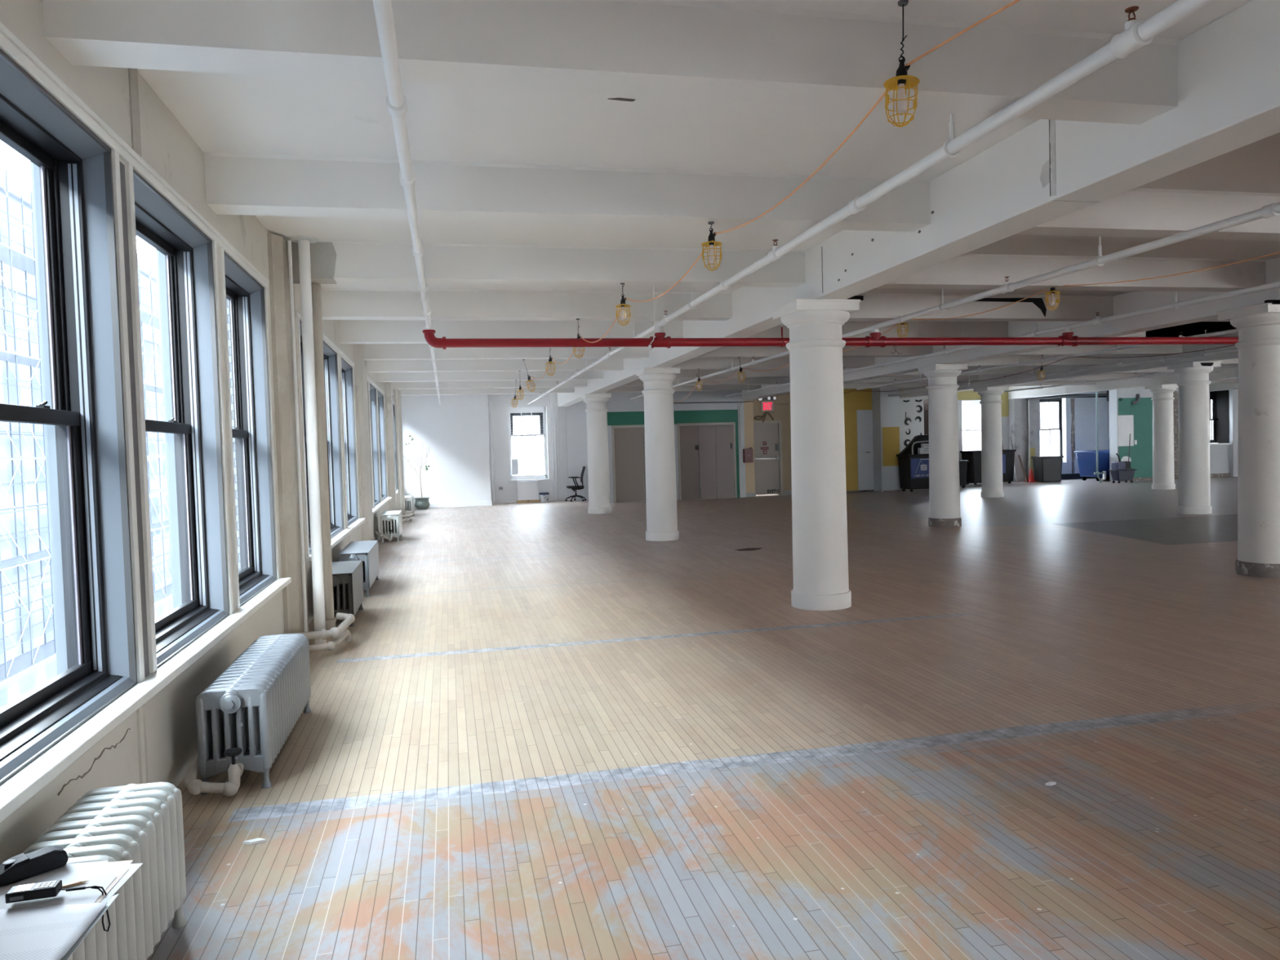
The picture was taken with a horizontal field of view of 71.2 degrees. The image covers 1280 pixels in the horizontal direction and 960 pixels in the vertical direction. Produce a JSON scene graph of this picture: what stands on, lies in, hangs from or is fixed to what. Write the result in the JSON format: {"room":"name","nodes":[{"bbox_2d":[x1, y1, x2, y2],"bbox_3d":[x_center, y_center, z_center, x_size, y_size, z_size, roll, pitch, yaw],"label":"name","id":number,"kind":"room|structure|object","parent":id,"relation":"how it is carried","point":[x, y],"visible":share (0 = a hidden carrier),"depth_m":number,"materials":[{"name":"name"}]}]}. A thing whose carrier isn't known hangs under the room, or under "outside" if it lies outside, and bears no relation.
{"room":"empty loft space","nodes":[
{"label":"empty loft space","id":0,"kind":"room"},
{"bbox_2d":[0,0,399,864],"bbox_3d":[-4.307,0.435,11.979,0.740,10.000,37.200,-2,2,-12],"label":"wall","id":1,"kind":"structure","parent":0,"point":[157,742],"depth_m":5.05,"materials":[{"name":"beige paint"}]},
{"bbox_2d":[0,48,137,785],"bbox_3d":[-2.389,-0.257,3.412,0.274,2.500,1.530,-2,2,-12],"label":"window","id":2,"kind":"structure","parent":1,"relation":"in","point":[86,412],"depth_m":4.08,"materials":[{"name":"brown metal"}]},
{"bbox_2d":[0,21,279,682],"bbox_3d":[-2.622,-0.352,5.162,0.039,2.575,5.295,-2,2,-12],"label":"trim","id":3,"kind":"structure","parent":1,"relation":"attached to","point":[10,44],"depth_m":4.39,"materials":[{"name":"white paint"}]},
{"bbox_2d":[0,577,291,822],"bbox_3d":[-2.603,0.955,5.206,0.230,0.043,5.295,-2,2,-12],"label":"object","id":4,"kind":"structure","parent":1,"relation":"attached to","point":[15,792],"depth_m":3.70,"materials":[{"name":"white paint"}]},
{"bbox_2d":[133,169,229,667],"bbox_3d":[-2.771,-0.311,5.180,0.274,2.500,1.550,-2,2,-12],"label":"window","id":5,"kind":"structure","parent":1,"relation":"in","point":[194,424],"depth_m":5.87,"materials":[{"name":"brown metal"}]},
{"bbox_2d":[223,251,276,606],"bbox_3d":[-3.146,-0.364,6.919,0.274,2.500,1.440,-2,2,-12],"label":"window","id":6,"kind":"structure","parent":1,"relation":"in","point":[245,295],"depth_m":7.57,"materials":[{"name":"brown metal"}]},
{"bbox_2d":[299,320,311,555],"bbox_3d":[-3.835,-0.461,10.109,0.274,2.500,1.500,-2,2,-12],"label":"window","id":7,"kind":"structure","parent":1,"relation":"in","point":[300,326],"depth_m":10.74,"materials":[{"name":"brown metal"}]},
{"bbox_2d":[295,309,359,556],"bbox_3d":[-4.112,-0.562,12.068,0.039,2.575,5.690,-2,2,-12],"label":"trim","id":8,"kind":"structure","parent":1,"relation":"attached to","point":[340,354],"depth_m":12.64,"materials":[{"name":"white paint"}]},
{"bbox_2d":[322,340,344,539],"bbox_3d":[-4.218,-0.515,11.883,0.274,2.500,1.570,-2,2,-12],"label":"window","id":9,"kind":"structure","parent":1,"relation":"in","point":[330,356],"depth_m":12.62,"materials":[{"name":"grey metal"}]},
{"bbox_2d":[306,518,365,561],"bbox_3d":[-4.094,0.745,12.111,0.230,0.043,5.690,-2,2,-12],"label":"trim","id":10,"kind":"structure","parent":1,"relation":"attached to","point":[335,540],"depth_m":12.19,"materials":[{"name":"white paint"}]},
{"bbox_2d":[341,357,358,526],"bbox_3d":[-4.649,-0.576,13.881,0.274,2.500,1.720,-2,2,-12],"label":"window","id":11,"kind":"structure","parent":1,"relation":"in","point":[346,369],"depth_m":14.69,"materials":[{"name":"glass"}]},
{"bbox_2d":[369,383,380,506],"bbox_3d":[-5.689,-0.723,18.698,0.274,2.500,1.740,-2,2,-12],"label":"window","id":12,"kind":"structure","parent":1,"relation":"in","point":[372,389],"depth_m":19.54,"materials":[{"name":"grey metal"}]},
{"bbox_2d":[367,376,387,507],"bbox_3d":[-5.621,-0.775,19.054,0.039,2.575,5.990,-2,2,-12],"label":"trim","id":13,"kind":"structure","parent":1,"relation":"attached to","point":[370,381],"depth_m":19.56,"materials":[{"name":"white paint"}]},
{"bbox_2d":[377,391,386,501],"bbox_3d":[-6.157,-0.788,20.867,0.274,2.500,2.020,-2,2,-12],"label":"window","id":14,"kind":"structure","parent":1,"relation":"in","point":[380,397],"depth_m":21.84,"materials":[{"name":"glass"}]},
{"bbox_2d":[392,404,397,490],"bbox_3d":[-7.236,-0.941,25.864,0.274,2.500,1.250,-2,2,-12],"label":"window","id":15,"kind":"structure","parent":1,"relation":"in","point":[393,410],"depth_m":26.48,"materials":[{"name":"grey metal"}]},
{"bbox_2d":[400,394,491,503],"bbox_3d":[-6.548,-1.012,29.337,3.090,3.750,1.650,-2,2,-12],"label":"wall","id":16,"kind":"structure","parent":0,"point":[455,432],"depth_m":28.57,"materials":[{"name":"white paint"}]},
{"bbox_2d":[413,500,492,508],"bbox_3d":[-6.176,0.801,28.615,2.845,0.160,0.025,-2,2,-12],"label":"baseboard","id":17,"kind":"structure","parent":16,"relation":"attached to","point":[469,504],"depth_m":28.69,"materials":[{"name":"white paint"}]},
{"bbox_2d":[487,392,605,501],"bbox_3d":[-3.129,-1.115,29.484,3.660,3.750,2.800,-2,2,-12],"label":"wall","id":18,"kind":"structure","parent":0,"point":[571,420],"depth_m":30.45,"materials":[{"name":"white paint"}]},
{"bbox_2d":[507,406,551,481],"bbox_3d":[-3.833,-1.228,30.526,1.440,2.520,0.560,-2,2,-12],"label":"window","id":19,"kind":"structure","parent":18,"relation":"in","point":[539,411],"depth_m":30.61,"materials":[{"name":"glass"}]},
{"bbox_2d":[494,494,588,503],"bbox_3d":[-3.330,0.648,30.430,3.540,0.170,0.070,-2,2,-12],"label":"baseboard","id":20,"kind":"structure","parent":18,"relation":"attached to","point":[497,500],"depth_m":30.48,"materials":[{"name":"white paint"}]},
{"bbox_2d":[43,0,1279,406],"bbox_3d":[12.949,-2.965,16.164,36.300,1.092,38.900,-2,2,-12],"label":"ceiling","id":21,"kind":"structure","parent":0,"point":[563,153],"depth_m":6.01,"materials":[{"name":"white paint"}]},
{"bbox_2d":[372,0,440,404],"bbox_3d":[-2.667,-2.091,11.284,0.092,0.496,35.100,-2,2,-12],"label":"pipe","id":22,"kind":"object","parent":21,"relation":"hanging from","point":[396,101],"visible":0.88,"depth_m":4.19,"materials":[{"name":"metal"}]},
{"bbox_2d":[615,282,631,325],"bbox_3d":[-0.172,-1.783,9.079,0.160,0.432,0.160,-2,2,-12],"label":"work light","id":23,"kind":"object","parent":21,"relation":"hanging from","point":[623,315],"visible":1,"depth_m":9.06,"materials":[{"name":"yellow plastic"}]},
{"bbox_2d":[701,221,722,271],"bbox_3d":[0.537,-1.780,6.704,0.160,0.418,0.160,-2,2,-12],"label":"work light","id":24,"kind":"object","parent":21,"relation":"hanging from","point":[712,257],"visible":0.97,"depth_m":6.69,"materials":[{"name":"yellow plastic"}]},
{"bbox_2d":[707,230,715,244],"bbox_3d":[0.544,-1.817,6.705,0.068,0.110,0.051,-2,2,-12],"label":"socket","id":25,"kind":"object","parent":24,"relation":"attached to","point":[711,237],"depth_m":6.69,"materials":[{"name":"black plastic"}]},
{"bbox_2d":[512,0,1020,404],"bbox_3d":[-0.796,-1.962,12.918,0.957,0.689,22.291,-2,2,-16],"label":"lamp cord","id":26,"kind":"object","parent":21,"relation":"hanging from","point":[1015,1],"visible":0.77,"depth_m":4.74,"materials":[{"name":"plastic"}]},
{"bbox_2d":[422,324,1238,354],"bbox_3d":[4.787,-2.030,12.535,15.240,0.533,0.161,-2,2,-12],"label":"pipe","id":27,"kind":"object","parent":21,"relation":"hanging from","point":[1067,338],"visible":0.88,"depth_m":12.08,"materials":[{"name":"metal"}]},
{"bbox_2d":[527,0,1215,404],"bbox_3d":[0.045,-2.225,12.495,0.102,0.471,36.330,-2,2,-12],"label":"pipe","id":28,"kind":"object","parent":21,"relation":"hanging from","point":[1137,33],"visible":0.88,"depth_m":4.52,"materials":[{"name":"metal"}]},
{"bbox_2d":[883,0,919,127],"bbox_3d":[1.195,-1.902,4.090,0.160,0.567,0.160,-1,2,14],"label":"work light","id":29,"kind":"object","parent":21,"relation":"hanging from","point":[902,82],"visible":1,"depth_m":4.08,"materials":[{"name":"yellow plastic"}]},
{"bbox_2d":[895,59,910,85],"bbox_3d":[1.206,-1.865,4.093,0.068,0.110,0.051,0,2,-12],"label":"socket","id":30,"kind":"object","parent":29,"relation":"attached to","point":[902,69],"depth_m":4.08,"materials":[{"name":"black plastic"}]},
{"bbox_2d":[630,202,1279,399],"bbox_3d":[3.268,-2.280,11.895,0.098,0.499,33.800,-2,2,-12],"label":"pipe","id":31,"kind":"object","parent":21,"relation":"hanging from","point":[1266,211],"visible":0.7,"depth_m":8.25,"materials":[{"name":"metal"}]},
{"bbox_2d":[673,251,1279,401],"bbox_3d":[3.240,-2.117,14.615,0.998,0.732,21.677,-2,2,-17],"label":"lamp cord","id":32,"kind":"object","parent":21,"relation":"hanging from","point":[1279,251],"visible":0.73,"depth_m":9.81,"materials":[{"name":"plastic"}]},
{"bbox_2d":[724,280,1279,396],"bbox_3d":[6.252,-2.380,12.280,0.094,0.497,33.300,-2,2,-12],"label":"pipe","id":33,"kind":"object","parent":21,"relation":"hanging from","point":[1175,304],"visible":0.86,"depth_m":12.09,"materials":[{"name":"metal"}]},
{"bbox_2d":[856,328,1238,390],"bbox_3d":[9.616,-2.438,11.520,0.094,0.517,30.400,-2,2,-12],"label":"pipe","id":34,"kind":"object","parent":21,"relation":"hanging from","point":[1233,331],"visible":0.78,"depth_m":17.65,"materials":[{"name":"metal"}]},
{"bbox_2d":[844,344,1235,393],"bbox_3d":[7.029,-2.277,18.825,0.514,0.434,20.074,-2,2,-17],"label":"lamp cord","id":35,"kind":"object","parent":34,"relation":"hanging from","point":[1233,344],"visible":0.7,"depth_m":15.88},
{"bbox_2d":[1044,287,1060,310],"bbox_3d":[4.666,-2.126,10.103,0.159,0.417,0.159,-3,2,-30],"label":"work light","id":36,"kind":"object","parent":21,"relation":"hanging from","point":[1052,301],"visible":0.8,"depth_m":10.08,"materials":[{"name":"yellow plastic"}]},
{"bbox_2d":[888,329,1238,395],"bbox_3d":[12.032,-2.592,13.828,0.090,0.515,33.900,-2,2,-12],"label":"pipe","id":37,"kind":"object","parent":21,"relation":"hanging from","point":[1205,353],"visible":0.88,"depth_m":20.10,"materials":[{"name":"metal"}]},
{"bbox_2d":[1004,364,1238,391],"bbox_3d":[15.598,-2.723,14.594,0.082,0.511,33.900,-2,2,-12],"label":"pipe","id":38,"kind":"object","parent":21,"relation":"hanging from","point":[1135,376],"visible":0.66,"depth_m":25.29,"materials":[{"name":"metal"}]},
{"bbox_2d":[605,390,746,502],"bbox_3d":[1.147,-1.225,29.191,4.580,3.750,0.570,-2,2,-12],"label":"wall","id":39,"kind":"structure","parent":0,"point":[622,410],"depth_m":29.00,"materials":[{"name":"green paint"}]},
{"bbox_2d":[611,424,645,502],"bbox_3d":[0.118,-0.538,28.710,2.020,2.470,0.035,-2,2,-12],"label":"door","id":40,"kind":"structure","parent":39,"relation":"in","point":[628,446],"depth_m":28.60,"materials":[{"name":"wood"}]},
{"bbox_2d":[677,422,737,500],"bbox_3d":[2.202,-0.623,29.145,1.960,2.490,0.060,-2,2,-12],"label":"door","id":41,"kind":"structure","parent":39,"relation":"in","point":[707,464],"depth_m":29.15,"materials":[{"name":"grey metal"}]},
{"bbox_2d":[146,476,1279,959],"bbox_3d":[13.059,0.910,16.306,36.300,0.250,38.900,-2,2,-12],"label":"floor","id":42,"kind":"structure","parent":0,"point":[550,730],"depth_m":5.05,"materials":[{"name":"wood"}]},
{"bbox_2d":[22,782,186,959],"bbox_3d":[-1.712,1.437,2.491,0.360,0.545,1.795,-2,2,-12],"label":"radiator","id":43,"kind":"object","parent":42,"relation":"on","point":[141,823],"visible":0.52,"depth_m":2.99,"materials":[{"name":"white metal"}]},
{"bbox_2d":[108,860,133,865],"bbox_3d":[-1.635,1.170,2.167,0.432,0.004,1.055,-2,2,-12],"label":"board","id":44,"kind":"object","parent":43,"relation":"on","point":[124,862],"visible":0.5,"depth_m":2.68,"materials":[{"name":"paper"}]},
{"bbox_2d":[60,893,119,959],"bbox_3d":[-1.377,1.167,2.000,0.045,0.003,0.981,-2,2,-11],"label":"cardboard sheet","id":45,"kind":"object","parent":44,"relation":"on","point":[70,952],"visible":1,"depth_m":2.29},
{"bbox_2d":[99,862,142,902],"bbox_3d":[-1.650,1.160,2.363,0.455,0.001,0.645,-2,2,-12],"label":"paper sheet","id":46,"kind":"object","parent":44,"relation":"on","point":[132,868],"visible":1,"depth_m":2.60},
{"bbox_2d":[94,869,128,902],"bbox_3d":[-1.651,1.161,2.289,0.432,0.001,0.700,-2,2,-12],"label":"paper sheet","id":47,"kind":"object","parent":46,"relation":"on","point":[118,873],"visible":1,"depth_m":2.56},
{"bbox_2d":[0,860,115,909],"bbox_3d":[-1.675,1.158,2.337,0.425,0.001,0.705,-2,2,-12],"label":"paper sheet","id":48,"kind":"object","parent":47,"relation":"on","point":[100,873],"visible":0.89,"depth_m":2.55,"materials":[{"name":"paper"}]},
{"bbox_2d":[0,845,68,886],"bbox_3d":[-1.779,1.120,2.603,0.062,0.058,0.184,0,3,40],"label":"pouch","id":49,"kind":"object","parent":48,"relation":"on","point":[20,867],"visible":1,"depth_m":2.59,"materials":[{"name":"black fabric"}]},
{"bbox_2d":[0,902,107,959],"bbox_3d":[-1.576,1.155,1.926,0.467,0.026,1.040,-2,2,-12],"label":"paper sheet","id":50,"kind":"object","parent":48,"relation":"on","point":[43,932],"visible":1,"depth_m":2.29,"materials":[{"name":"paper"}]},
{"bbox_2d":[4,880,110,931],"bbox_3d":[-1.593,1.180,2.461,0.251,0.142,0.058,-2,2,-15],"label":"meter","id":51,"kind":"object","parent":48,"relation":"on","point":[52,888],"visible":0.96,"depth_m":2.43,"materials":[{"name":"black plastic"}]},
{"bbox_2d":[182,633,311,796],"bbox_3d":[-2.308,1.350,5.328,0.427,0.545,1.620,-2,2,-12],"label":"radiator","id":52,"kind":"object","parent":42,"relation":"on","point":[244,718],"visible":1,"depth_m":4.76,"materials":[{"name":"silver metal"}]},
{"bbox_2d":[287,240,307,631],"bbox_3d":[-3.141,-0.321,8.206,0.030,3.720,0.032,-2,2,-12],"label":"riser pipe","id":53,"kind":"object","parent":42,"relation":"on","point":[289,242],"visible":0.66,"depth_m":8.19,"materials":[{"name":"metal"}]},
{"bbox_2d":[289,235,326,644],"bbox_3d":[-3.030,-0.341,8.260,0.240,3.749,0.240,-2,2,-12],"label":"riser pipe","id":54,"kind":"object","parent":42,"relation":"on","point":[303,242],"visible":0.92,"depth_m":8.22,"materials":[{"name":"metal"}]},
{"bbox_2d":[284,612,355,639],"bbox_3d":[-2.808,1.408,8.109,0.409,0.253,0.888,-1,2,16],"label":"pipe","id":55,"kind":"object","parent":42,"relation":"on","point":[334,633],"visible":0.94,"depth_m":7.88,"materials":[{"name":"metal"}]},
{"bbox_2d":[311,283,336,630],"bbox_3d":[-3.067,-0.178,8.626,0.140,3.400,0.140,-2,2,-12],"label":"riser pipe","id":56,"kind":"object","parent":42,"relation":"on","point":[330,620],"visible":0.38,"depth_m":8.59,"materials":[{"name":"metal"}]},
{"bbox_2d":[308,629,351,651],"bbox_3d":[-2.776,1.475,8.019,0.325,0.135,0.812,-1,2,24],"label":"pipe","id":57,"kind":"object","parent":42,"relation":"on","point":[330,646],"visible":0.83,"depth_m":7.84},
{"bbox_2d":[332,560,364,626],"bbox_3d":[-3.217,1.215,9.607,0.366,0.553,1.138,-2,2,-12],"label":"radiator","id":58,"kind":"object","parent":42,"relation":"on","point":[347,575],"visible":0.66,"depth_m":9.22,"materials":[{"name":"metal"}]},
{"bbox_2d":[337,540,379,596],"bbox_3d":[-3.671,1.151,11.712,0.366,0.553,1.606,-2,2,-12],"label":"radiator","id":59,"kind":"object","parent":42,"relation":"on","point":[367,551],"visible":0.7,"depth_m":11.24,"materials":[{"name":"silver metal"}]},
{"bbox_2d":[375,510,402,542],"bbox_3d":[-5.152,0.951,18.322,0.471,0.553,1.389,-2,2,-12],"label":"radiator","id":60,"kind":"object","parent":42,"relation":"on","point":[391,522],"visible":1,"depth_m":17.82,"materials":[{"name":"white metal"}]},
{"bbox_2d":[394,388,403,522],"bbox_3d":[-6.201,-0.788,22.945,0.240,3.749,0.240,-2,2,-12],"label":"riser pipe","id":61,"kind":"object","parent":42,"relation":"on","point":[396,390],"visible":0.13,"depth_m":22.91,"materials":[{"name":"metal"}]},
{"bbox_2d":[398,390,405,519],"bbox_3d":[-6.237,-0.625,23.311,0.140,3.400,0.140,-2,2,-12],"label":"riser pipe","id":62,"kind":"object","parent":42,"relation":"on","point":[399,391],"visible":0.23,"depth_m":23.28,"materials":[{"name":"metal"}]},
{"bbox_2d":[404,495,414,516],"bbox_3d":[-6.626,0.739,25.392,0.360,0.545,1.171,-2,2,-12],"label":"radiator","id":63,"kind":"object","parent":42,"relation":"on","point":[409,500],"visible":0.55,"depth_m":24.87,"materials":[{"name":"white metal"}]},
{"bbox_2d":[405,435,430,509],"bbox_3d":[-6.940,-0.236,27.852,0.743,2.331,0.477,-4,3,-44],"label":"potted tree","id":64,"kind":"object","parent":42,"relation":"on","point":[422,503],"visible":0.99,"depth_m":27.85,"materials":[{"name":"green plant"}]},
{"bbox_2d":[488,394,494,503],"bbox_3d":[-4.983,-1.080,29.975,0.140,3.750,0.140,-2,2,-12],"label":"riser pipe","id":65,"kind":"object","parent":42,"relation":"on","point":[490,403],"visible":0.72,"depth_m":29.94,"materials":[{"name":"metal"}]},
{"bbox_2d":[516,480,540,502],"bbox_3d":[-3.763,0.401,30.071,0.780,0.715,0.273,-2,2,-12],"label":"panel","id":66,"kind":"object","parent":42,"relation":"on","point":[528,491],"visible":1,"depth_m":30.05,"materials":[{"name":"paint"}]},
{"bbox_2d":[553,393,558,501],"bbox_3d":[-2.862,-1.155,30.379,0.048,3.750,0.050,-2,2,-12],"label":"riser pipe","id":67,"kind":"object","parent":42,"relation":"on","point":[553,393],"visible":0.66,"depth_m":30.36,"materials":[{"name":"metal"}]},
{"bbox_2d":[564,466,586,502],"bbox_3d":[-2.174,0.127,30.163,0.711,1.165,0.672,-2,2,-12],"label":"office chair","id":68,"kind":"object","parent":42,"relation":"on","point":[575,487],"visible":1,"depth_m":30.05,"materials":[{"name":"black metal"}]},
{"bbox_2d":[581,393,611,514],"bbox_3d":[-1.135,-0.707,24.175,0.720,3.210,0.720,-2,2,-12],"label":"column","id":69,"kind":"structure","parent":42,"relation":"on","point":[598,477],"depth_m":23.93,"materials":[{"name":"white paint"}]},
{"bbox_2d":[635,367,680,541],"bbox_3d":[0.379,-0.481,16.832,0.720,3.210,0.720,-2,2,-12],"label":"column","id":70,"kind":"structure","parent":42,"relation":"on","point":[658,392],"depth_m":16.59,"materials":[{"name":"white paint"}]},
{"bbox_2d":[771,298,860,610],"bbox_3d":[1.902,-0.258,9.543,0.720,3.210,0.720,-2,2,-12],"label":"column","id":71,"kind":"structure","parent":42,"relation":"on","point":[815,344],"depth_m":9.30,"materials":[{"name":"white paint"}]},
{"bbox_2d":[896,453,928,492],"bbox_3d":[9.580,-0.256,30.232,1.530,1.260,0.810,-2,2,-12],"label":"cart","id":72,"kind":"object","parent":42,"relation":"on","point":[913,469],"visible":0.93,"depth_m":29.81,"materials":[{"name":"black plastic"}]},
{"bbox_2d":[899,434,928,454],"bbox_3d":[9.493,-1.214,30.404,1.386,0.646,0.280,-2,2,-12],"label":"trash bag","id":73,"kind":"object","parent":72,"relation":"on","point":[908,450],"visible":0.52,"depth_m":30.25,"materials":[{"name":"black plastic"}]},
{"bbox_2d":[917,364,968,527],"bbox_3d":[6.093,-0.683,17.927,0.720,3.210,0.720,-2,2,-12],"label":"column","id":74,"kind":"structure","parent":42,"relation":"on","point":[943,386],"depth_m":17.69,"materials":[{"name":"paint"}]},
{"bbox_2d":[959,460,968,488],"bbox_3d":[10.879,-0.195,31.512,1.060,0.970,0.860,-2,2,-12],"label":"trash bin","id":75,"kind":"object","parent":42,"relation":"on","point":[962,464],"visible":0.27,"depth_m":31.20,"materials":[{"name":"black plastic"}]},
{"bbox_2d":[960,449,1016,484],"bbox_3d":[13.092,-0.484,33.593,1.840,1.270,0.810,-2,2,-12],"label":"trash bin","id":76,"kind":"object","parent":42,"relation":"on","point":[974,457],"visible":0.43,"depth_m":33.30,"materials":[{"name":"black plastic"}]},
{"bbox_2d":[973,386,1008,497],"bbox_3d":[10.302,-1.105,26.181,0.720,3.210,0.720,-2,2,-12],"label":"column","id":77,"kind":"structure","parent":42,"relation":"on","point":[992,485],"depth_m":25.95,"materials":[{"name":"white paint"}]},
{"bbox_2d":[1027,400,1030,474],"bbox_3d":[15.041,-1.540,34.540,0.057,3.200,0.060,-2,2,-12],"label":"riser pipe","id":78,"kind":"object","parent":42,"relation":"on","point":[1028,400],"visible":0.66,"depth_m":34.52,"materials":[{"name":"metal"}]},
{"bbox_2d":[1031,455,1063,482],"bbox_3d":[15.526,-0.422,34.044,0.940,0.975,0.660,-2,2,-12],"label":"trash bin","id":79,"kind":"object","parent":42,"relation":"on","point":[1047,468],"visible":1,"depth_m":33.78,"materials":[{"name":"grey plastic"}]},
{"bbox_2d":[1074,449,1110,480],"bbox_3d":[17.534,-0.552,33.909,1.720,1.128,1.002,-2,2,-16],"label":"cart","id":80,"kind":"object","parent":42,"relation":"on","point":[1086,460],"visible":0.47,"depth_m":33.46,"materials":[{"name":"blue plastic"}]},
{"bbox_2d":[1093,391,1106,482],"bbox_3d":[16.536,-1.763,32.164,0.480,3.746,0.140,-2,2,-12],"label":"standpipe","id":81,"kind":"object","parent":42,"relation":"on","point":[1104,473],"visible":0.98,"depth_m":32.14,"materials":[{"name":"metal"}]},
{"bbox_2d":[1108,453,1137,483],"bbox_3d":[17.138,-0.427,31.731,0.780,1.062,0.460,-2,2,-12],"label":"bucket","id":82,"kind":"object","parent":42,"relation":"on","point":[1118,472],"visible":1,"depth_m":31.58,"materials":[{"name":"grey plastic"}]},
{"bbox_2d":[1144,384,1178,489],"bbox_3d":[16.175,-1.324,27.627,0.720,3.210,0.720,-2,2,-12],"label":"column","id":83,"kind":"structure","parent":42,"relation":"on","point":[1163,471],"depth_m":27.40,"materials":[{"name":"white paint"}]},
{"bbox_2d":[1166,361,1221,514],"bbox_3d":[11.841,-0.889,19.100,0.720,3.210,0.720,-2,2,-12],"label":"column","id":84,"kind":"structure","parent":42,"relation":"on","point":[1193,464],"depth_m":18.87,"materials":[{"name":"white paint"}]},
{"bbox_2d":[1216,299,1279,577],"bbox_3d":[7.539,-0.477,10.753,0.720,3.240,0.720,-2,2,-12],"label":"column","id":85,"kind":"structure","parent":42,"relation":"on","point":[1258,326],"depth_m":10.57,"materials":[{"name":"paint"}]},
{"bbox_2d":[743,393,791,497],"bbox_3d":[4.492,-1.374,30.671,2.650,3.750,1.780,-2,2,-12],"label":"wall","id":86,"kind":"structure","parent":0,"point":[781,411],"depth_m":30.21,"materials":[{"name":"beige paint"}]},
{"bbox_2d":[742,447,753,462],"bbox_3d":[3.549,-0.822,29.367,0.300,0.496,0.163,-2,2,-12],"label":"wall box","id":87,"kind":"object","parent":86,"relation":"attached to","point":[748,457],"visible":1,"depth_m":29.30,"materials":[{"name":"red metal"}]},
{"bbox_2d":[760,401,773,411],"bbox_3d":[4.287,-2.478,30.081,0.440,0.330,0.080,-2,2,-12],"label":"exit sign","id":88,"kind":"object","parent":86,"relation":"attached to","point":[765,406],"visible":1,"depth_m":30.04,"materials":[{"name":"red"}]},
{"bbox_2d":[753,420,782,494],"bbox_3d":[4.250,-0.735,30.216,1.160,2.520,0.165,-2,2,-12],"label":"door","id":89,"kind":"structure","parent":86,"relation":"in","point":[767,439],"depth_m":30.22,"materials":[{"name":"metal"}]},
{"bbox_2d":[843,387,901,492],"bbox_3d":[7.226,-1.495,31.861,3.200,3.750,3.300,-2,2,-12],"label":"wall","id":90,"kind":"structure","parent":0,"point":[871,419],"depth_m":30.79,"materials":[{"name":"paint"}]},
{"bbox_2d":[899,390,1108,483],"bbox_3d":[13.717,-1.793,34.959,10.810,3.750,1.157,-2,2,-9],"label":"wall","id":91,"kind":"structure","parent":0,"point":[1081,433],"depth_m":34.77,"materials":[{"name":"paint"}]},
{"bbox_2d":[902,399,922,446],"bbox_3d":[10.378,-2.142,33.947,0.791,1.836,0.012,-2,2,-12],"label":"drawing","id":92,"kind":"object","parent":91,"relation":"attached to","point":[918,401],"visible":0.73,"depth_m":33.92,"materials":[{"name":"black paint"}]},
{"bbox_2d":[961,400,981,450],"bbox_3d":[13.123,-1.823,34.726,1.550,2.540,0.330,-2,2,-12],"label":"window","id":93,"kind":"structure","parent":91,"relation":"in","point":[966,402],"depth_m":34.74,"materials":[{"name":"white paint"}]},
{"bbox_2d":[1039,398,1066,462],"bbox_3d":[16.175,-1.968,35.381,1.360,2.570,0.330,-2,2,-12],"label":"window","id":94,"kind":"structure","parent":91,"relation":"in","point":[1062,402],"depth_m":35.50,"materials":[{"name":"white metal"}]},
{"bbox_2d":[1110,470,1134,480],"bbox_3d":[17.145,-0.171,31.740,0.710,0.370,0.394,-2,2,-12],"label":"tub","id":95,"kind":"object","parent":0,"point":[1117,475],"depth_m":31.57,"materials":[{"name":"grey plastic"}]},
{"bbox_2d":[1107,386,1152,481],"bbox_3d":[18.255,-1.895,34.240,2.220,3.750,2.780,-2,2,-12],"label":"wall","id":96,"kind":"structure","parent":0,"point":[1125,418],"depth_m":32.85,"materials":[{"name":"teal paint"}]},
{"bbox_2d":[1027,393,1106,399],"bbox_3d":[16.870,-3.231,34.454,3.991,0.187,0.121,-2,2,-4],"label":"pipe","id":97,"kind":"object","parent":96,"relation":"attached to","point":[1104,394],"visible":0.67,"depth_m":34.42,"materials":[{"name":"white metal"}]},
{"bbox_2d":[1173,383,1238,479],"bbox_3d":[23.377,-2.041,34.242,7.800,3.750,0.630,-2,2,-12],"label":"wall","id":98,"kind":"structure","parent":0,"point":[1224,457],"depth_m":33.76,"materials":[{"name":"paint"}]},
{"bbox_2d":[1209,390,1228,443],"bbox_3d":[21.833,-2.408,34.102,0.850,2.020,0.670,-2,2,-12],"label":"window","id":99,"kind":"structure","parent":98,"relation":"in","point":[1220,399],"depth_m":34.22,"materials":[{"name":"black metal"}]},
{"label":"outside","id":100,"kind":"structure","parent":0,"visible":0},
{"bbox_2d":[0,164,172,684],"bbox_3d":[-26.863,-3.134,45.437,1.400,20.066,48.362,-2,2,-12],"label":"scaffolding","id":101,"kind":"object","parent":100,"point":[10,668],"visible":0.16,"depth_m":36.23,"materials":[{"name":"metal"}]},
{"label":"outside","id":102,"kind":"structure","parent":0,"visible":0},
{"bbox_3d":[-38.168,17.887,33.244,58.100,0.500,200.000,-2,2,-12],"label":"street","id":103,"kind":"object","parent":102,"visible":0},
{"bbox_2d":[0,172,173,707],"bbox_3d":[-31.662,2.452,34.179,12.300,29.900,200.000,-2,2,-12],"label":"building","id":104,"kind":"structure","parent":103,"relation":"on","point":[24,682],"depth_m":39.21,"materials":[{"name":"white"}]},
{"bbox_2d":[511,400,1213,475],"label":"window","id":105,"kind":"structure","parent":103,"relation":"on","point":[974,411],"depth_m":40.50,"materials":[{"name":"glass"}]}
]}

